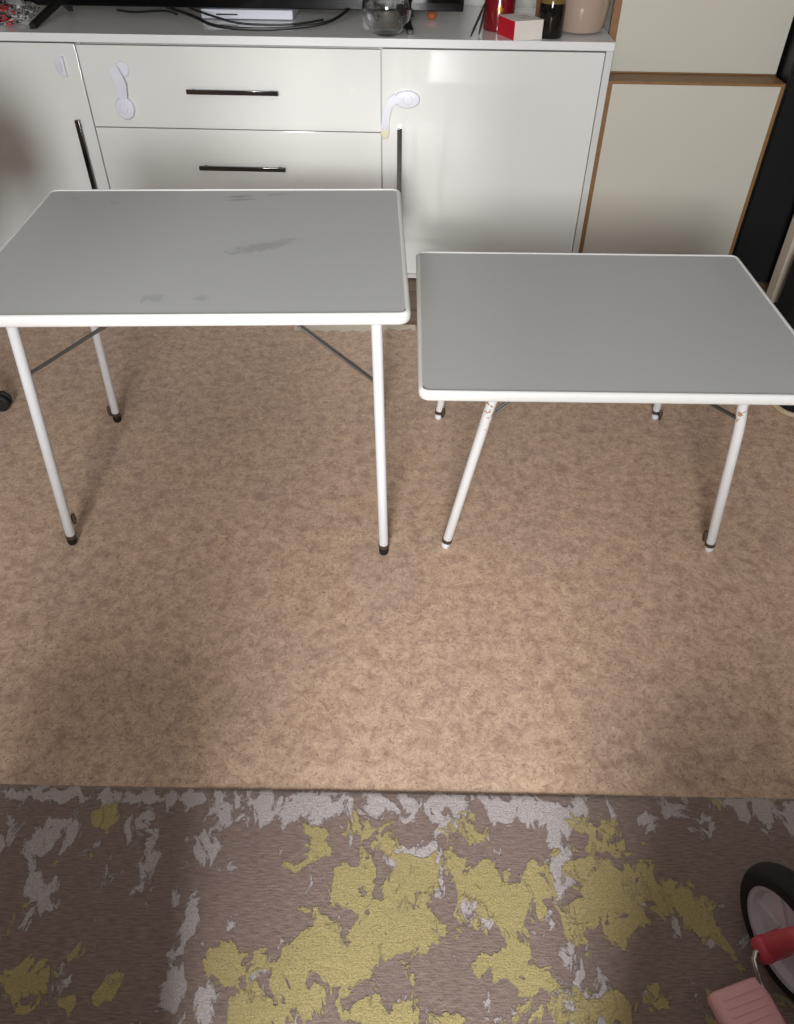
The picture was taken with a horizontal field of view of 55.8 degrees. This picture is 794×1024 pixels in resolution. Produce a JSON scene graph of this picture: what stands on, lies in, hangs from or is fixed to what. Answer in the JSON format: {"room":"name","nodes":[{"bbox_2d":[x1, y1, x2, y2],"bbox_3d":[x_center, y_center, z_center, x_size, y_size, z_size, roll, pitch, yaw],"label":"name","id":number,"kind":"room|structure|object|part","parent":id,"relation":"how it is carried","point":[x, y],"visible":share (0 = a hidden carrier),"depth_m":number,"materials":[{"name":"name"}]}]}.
{"room":"living room","nodes":[
{"label":"living room","id":0,"kind":"room"},
{"bbox_2d":[0,278,793,798],"bbox_3d":[-0.154,0.433,1.435,4.600,0.120,5.010,1,42,0],"label":"floor","id":1,"kind":"structure","parent":0,"point":[226,609],"depth_m":1.65,"materials":[{"name":"beige carpet"}]},
{"bbox_2d":[0,391,11,411],"bbox_3d":[-1.397,-0.560,1.821,0.582,0.804,0.651,-33,52,-31],"label":"swivel chair","id":2,"kind":"object","parent":1,"relation":"on","point":[5,398],"visible":1,"depth_m":2.10,"materials":[{"name":"black plastic"}]},
{"bbox_2d":[0,189,410,554],"bbox_3d":[-0.387,-0.312,1.703,0.802,0.614,0.606,-1,43,-1],"label":"folding table","id":3,"kind":"object","parent":1,"relation":"on","point":[96,259],"visible":1,"depth_m":1.45,"materials":[{"name":"grey plastic"}]},
{"bbox_3d":[-0.714,-0.146,1.516,0.088,0.570,0.021,16,45,16],"label":"leg","id":4,"kind":"part","parent":3,"relation":"part of","materials":[{"name":"white metal"}]},
{"bbox_3d":[-0.761,-0.478,1.877,0.049,0.568,0.021,11,44,12],"label":"leg","id":5,"kind":"part","parent":3,"relation":"part of","materials":[{"name":"white metal"}]},
{"bbox_3d":[-0.033,-0.133,1.508,0.031,0.567,0.021,-10,44,-12],"label":"leg","id":6,"kind":"part","parent":3,"relation":"part of","materials":[{"name":"white metal"}]},
{"bbox_2d":[0,5,615,277],"bbox_3d":[-0.633,-1.352,2.710,2.587,0.783,0.570,2,43,1],"label":"sideboard","id":7,"kind":"object","parent":1,"relation":"on","point":[496,152],"depth_m":2.42,"materials":[{"name":"white paint"}]},
{"bbox_2d":[0,0,39,25],"bbox_3d":[-1.238,-1.566,2.344,0.234,0.070,0.197,2,43,1],"label":"plastic bag","id":8,"kind":"object","parent":7,"relation":"on","point":[12,12],"visible":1,"depth_m":2.32,"materials":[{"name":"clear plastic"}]},
{"bbox_3d":[-1.452,-1.192,2.555,0.922,0.712,0.018,2,43,1],"label":"door","id":9,"kind":"part","parent":7,"relation":"part of","materials":[{"name":"white paint"}]},
{"bbox_2d":[55,56,67,76],"bbox_3d":[-1.048,-1.387,2.334,0.030,0.056,0.012,2,43,1],"label":"lock plate","id":10,"kind":"object","parent":7,"relation":"attached to","point":[60,66],"visible":1,"depth_m":2.33,"materials":[{"name":"white plastic"}]},
{"bbox_3d":[-1.038,-1.167,2.529,0.015,0.285,0.020,2,43,1],"label":"handle","id":11,"kind":"part","parent":7,"relation":"part of","materials":[{"name":"black metal"}]},
{"bbox_2d":[109,61,135,119],"bbox_3d":[-0.869,-1.329,2.371,0.068,0.165,0.020,2,43,1],"label":"child lock","id":12,"kind":"object","parent":7,"relation":"attached to","point":[124,106],"visible":1,"depth_m":2.37,"materials":[{"name":"white plastic"}]},
{"bbox_2d":[116,9,177,14],"bbox_3d":[-0.835,-1.685,2.525,0.230,0.006,0.054,9,43,9],"label":"cable","id":13,"kind":"object","parent":7,"relation":"on","point":[120,10],"visible":1,"depth_m":2.52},
{"bbox_3d":[-0.518,-1.337,2.370,0.936,0.231,0.018,2,43,1],"label":"drawer","id":14,"kind":"part","parent":7,"relation":"part of","materials":[{"name":"white paint"}]},
{"bbox_3d":[-0.517,-1.320,2.359,0.290,0.013,0.020,2,43,1],"label":"handle","id":15,"kind":"part","parent":7,"relation":"part of","materials":[{"name":"black metal"}]},
{"bbox_3d":[-0.520,-1.164,2.529,0.936,0.233,0.018,2,43,1],"label":"drawer","id":16,"kind":"part","parent":7,"relation":"part of","materials":[{"name":"white paint"}]},
{"bbox_3d":[-0.517,-1.151,2.514,0.290,0.013,0.020,2,43,1],"label":"handle","id":17,"kind":"part","parent":7,"relation":"part of","materials":[{"name":"black metal"}]},
{"bbox_2d":[22,0,463,34],"bbox_3d":[-0.534,-1.898,2.115,1.495,0.880,0.302,2,43,1],"label":"television","id":18,"kind":"object","parent":7,"relation":"on","point":[52,6],"visible":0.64,"depth_m":2.38,"materials":[{"name":"black plastic"}]},
{"bbox_3d":[-0.533,-1.926,2.118,1.495,0.843,0.030,2,43,1],"label":"screen frame","id":19,"kind":"part","parent":18,"relation":"part of","materials":[{"name":"black plastic"}]},
{"bbox_2d":[201,8,299,19],"bbox_3d":[-0.483,-1.682,2.507,0.300,0.027,0.202,2,43,1],"label":"media box","id":20,"kind":"object","parent":7,"relation":"on","point":[226,13],"visible":0.63,"depth_m":2.43,"materials":[{"name":"white plastic"}]},
{"bbox_2d":[189,8,323,25],"bbox_3d":[-0.461,-1.571,2.384,0.447,0.031,0.096,6,43,6],"label":"cable","id":21,"kind":"object","parent":7,"relation":"on","point":[196,10],"visible":0.97,"depth_m":2.36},
{"bbox_2d":[165,7,349,30],"bbox_3d":[-0.449,-1.563,2.360,0.628,0.054,0.191,3,43,3],"label":"cable","id":22,"kind":"object","parent":7,"relation":"on","point":[344,12],"visible":0.98,"depth_m":2.32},
{"bbox_2d":[362,0,410,36],"bbox_3d":[-0.031,-1.506,2.243,0.148,0.136,0.148,2,43,1],"label":"glass bowl","id":23,"kind":"object","parent":7,"relation":"on","point":[384,18],"visible":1,"depth_m":2.21,"materials":[{"name":"clear glass"}]},
{"bbox_3d":[0.007,-1.129,2.505,0.015,0.285,0.020,2,43,1],"label":"handle","id":24,"kind":"part","parent":7,"relation":"part of","materials":[{"name":"black metal"}]},
{"bbox_2d":[381,90,419,138],"bbox_3d":[0.009,-1.260,2.385,0.124,0.143,0.020,2,43,1],"label":"child lock","id":25,"kind":"object","parent":7,"relation":"attached to","point":[405,98],"visible":1,"depth_m":2.36,"materials":[{"name":"white plastic"}]},
{"bbox_3d":[0.115,-1.637,2.468,0.034,0.026,0.034,1,42,0],"label":"orange knob","id":26,"kind":"part","parent":7,"relation":"part of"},
{"bbox_2d":[470,2,486,36],"bbox_3d":[0.252,-1.497,2.280,0.019,0.072,0.119,16,45,16],"label":"tweezers","id":27,"kind":"object","parent":7,"relation":"on","point":[484,7],"visible":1,"depth_m":2.29,"materials":[{"name":"metal"}]},
{"bbox_3d":[0.262,-1.507,2.292,0.008,0.070,0.082,14,44,14],"label":"arm","id":28,"kind":"part","parent":27,"relation":"part of","materials":[{"name":"metal"}]},
{"bbox_3d":[0.288,-1.135,2.510,0.673,0.712,0.018,2,43,1],"label":"door","id":29,"kind":"part","parent":7,"relation":"part of","materials":[{"name":"white paint"}]},
{"bbox_2d":[483,0,515,31],"bbox_3d":[0.317,-1.568,2.313,0.094,0.138,0.094,2,43,1],"label":"jar candle","id":30,"kind":"object","parent":7,"relation":"on","point":[495,8],"visible":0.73,"depth_m":2.29,"materials":[{"name":"red glass"}]},
{"bbox_2d":[497,13,543,40],"bbox_3d":[0.372,-1.468,2.269,0.095,0.050,0.112,-14,44,-15],"label":"carton","id":31,"kind":"object","parent":7,"relation":"on","point":[519,26],"visible":1,"depth_m":2.24,"materials":[{"name":"white cardboard"}]},
{"bbox_2d":[535,0,540,16],"bbox_3d":[0.435,-1.565,2.305,0.028,0.145,0.028,-2,43,-3],"label":"wooden stick","id":32,"kind":"object","parent":7,"relation":"on","point":[538,1],"visible":0.23,"depth_m":2.31,"materials":[{"name":"brown wood"}]},
{"bbox_2d":[538,0,565,38],"bbox_3d":[0.464,-1.525,2.212,0.077,0.212,0.077,2,43,1],"label":"sauce bottle","id":33,"kind":"object","parent":7,"relation":"on","point":[552,12],"visible":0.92,"depth_m":2.22,"materials":[{"name":"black glass"}]},
{"bbox_2d":[563,0,610,34],"bbox_3d":[0.570,-1.591,2.268,0.164,0.235,0.164,2,43,1],"label":"ceramic vase","id":34,"kind":"object","parent":7,"relation":"on","point":[582,17],"visible":0.79,"depth_m":2.26,"materials":[{"name":"pink ceramic"}]},
{"bbox_2d":[294,325,414,332],"bbox_3d":[-0.139,-0.605,2.481,0.400,0.010,0.058,1,42,0],"label":"trim","id":35,"kind":"structure","parent":1,"relation":"on","point":[326,328],"depth_m":2.48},
{"bbox_2d":[0,784,793,1023],"bbox_3d":[-0.008,0.809,0.931,2.700,0.008,1.000,1,42,0],"label":"rug","id":36,"kind":"object","parent":1,"relation":"on","point":[119,904],"visible":0.96,"depth_m":1.15,"materials":[{"name":"multicoloured fabric"}]},
{"bbox_2d":[708,862,793,1023],"bbox_3d":[0.589,0.648,0.765,0.341,0.463,0.678,-9,43,-11],"label":"tricycle","id":37,"kind":"object","parent":36,"relation":"on","point":[766,888],"visible":1,"depth_m":1.01,"materials":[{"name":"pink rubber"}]},
{"bbox_3d":[0.523,0.548,0.964,0.058,0.149,0.055,1,42,0],"label":"fork blade","id":38,"kind":"part","parent":37,"relation":"part of","materials":[{"name":"plastic"}]},
{"bbox_2d":[416,251,793,551],"bbox_3d":[0.437,-0.260,1.771,0.791,0.458,0.626,1,43,0],"label":"folding table","id":39,"kind":"object","parent":1,"relation":"on","point":[493,327],"visible":1,"depth_m":1.56,"materials":[{"name":"grey laminate"}]},
{"bbox_3d":[0.142,-0.429,1.950,0.067,0.417,0.021,11,44,11],"label":"leg","id":40,"kind":"part","parent":39,"relation":"part of","materials":[{"name":"white metal"}]},
{"bbox_3d":[0.151,-0.081,1.571,0.094,0.419,0.022,14,44,14],"label":"leg","id":41,"kind":"part","parent":39,"relation":"part of","materials":[{"name":"white metal"}]},
{"bbox_3d":[0.712,-0.431,1.959,0.055,0.416,0.021,-11,44,-13],"label":"leg","id":42,"kind":"part","parent":39,"relation":"part of","materials":[{"name":"white metal"}]},
{"bbox_3d":[0.691,-0.074,1.570,0.081,0.416,0.022,-12,44,-13],"label":"leg","id":43,"kind":"part","parent":39,"relation":"part of","materials":[{"name":"white metal"}]},
{"bbox_2d":[578,0,793,254],"bbox_3d":[0.939,-1.768,2.205,0.547,2.100,0.422,2,43,1],"label":"tall cabinet","id":44,"kind":"object","parent":1,"relation":"on","point":[694,93],"visible":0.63,"depth_m":2.40,"materials":[{"name":"white laminate"}]},
{"bbox_3d":[0.929,-1.098,2.546,0.519,0.628,0.016,2,43,1],"label":"door","id":45,"kind":"part","parent":44,"relation":"part of","materials":[{"name":"white laminate"}]},
{"bbox_3d":[0.949,-1.941,1.911,0.524,1.446,0.018,2,43,1],"label":"door","id":46,"kind":"part","parent":44,"relation":"part of","materials":[{"name":"white laminate"}]},
{"bbox_2d":[732,16,793,281],"bbox_3d":[1.551,-1.431,2.473,0.660,1.250,0.402,2,43,1],"label":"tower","id":47,"kind":"object","parent":1,"relation":"on","point":[769,213],"visible":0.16,"depth_m":2.55,"materials":[{"name":"black plastic"}]},
{"bbox_2d":[766,215,793,417],"bbox_3d":[1.488,-0.779,2.131,0.811,0.750,0.866,1,42,0],"label":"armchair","id":48,"kind":"object","parent":1,"relation":"on","point":[780,290],"visible":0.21,"depth_m":2.49,"materials":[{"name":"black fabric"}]},
{"bbox_3d":[1.335,-0.976,2.441,0.071,0.620,0.065,1,42,0],"label":"post","id":49,"kind":"part","parent":48,"relation":"part of","materials":[{"name":"paint"}]},
{"bbox_2d":[776,260,793,411],"bbox_3d":[1.485,-0.569,2.259,0.788,0.252,0.748,1,42,0],"label":"seat cushion","id":50,"kind":"object","parent":48,"relation":"on","point":[785,282],"depth_m":2.43,"materials":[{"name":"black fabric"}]},
{"bbox_2d":[464,0,536,7],"bbox_3d":[-0.129,-2.185,2.502,4.800,2.540,0.100,1,42,0],"label":"wall","id":51,"kind":"structure","parent":0,"point":[467,3],"depth_m":2.73,"materials":[{"name":"white paint"}]}
]}

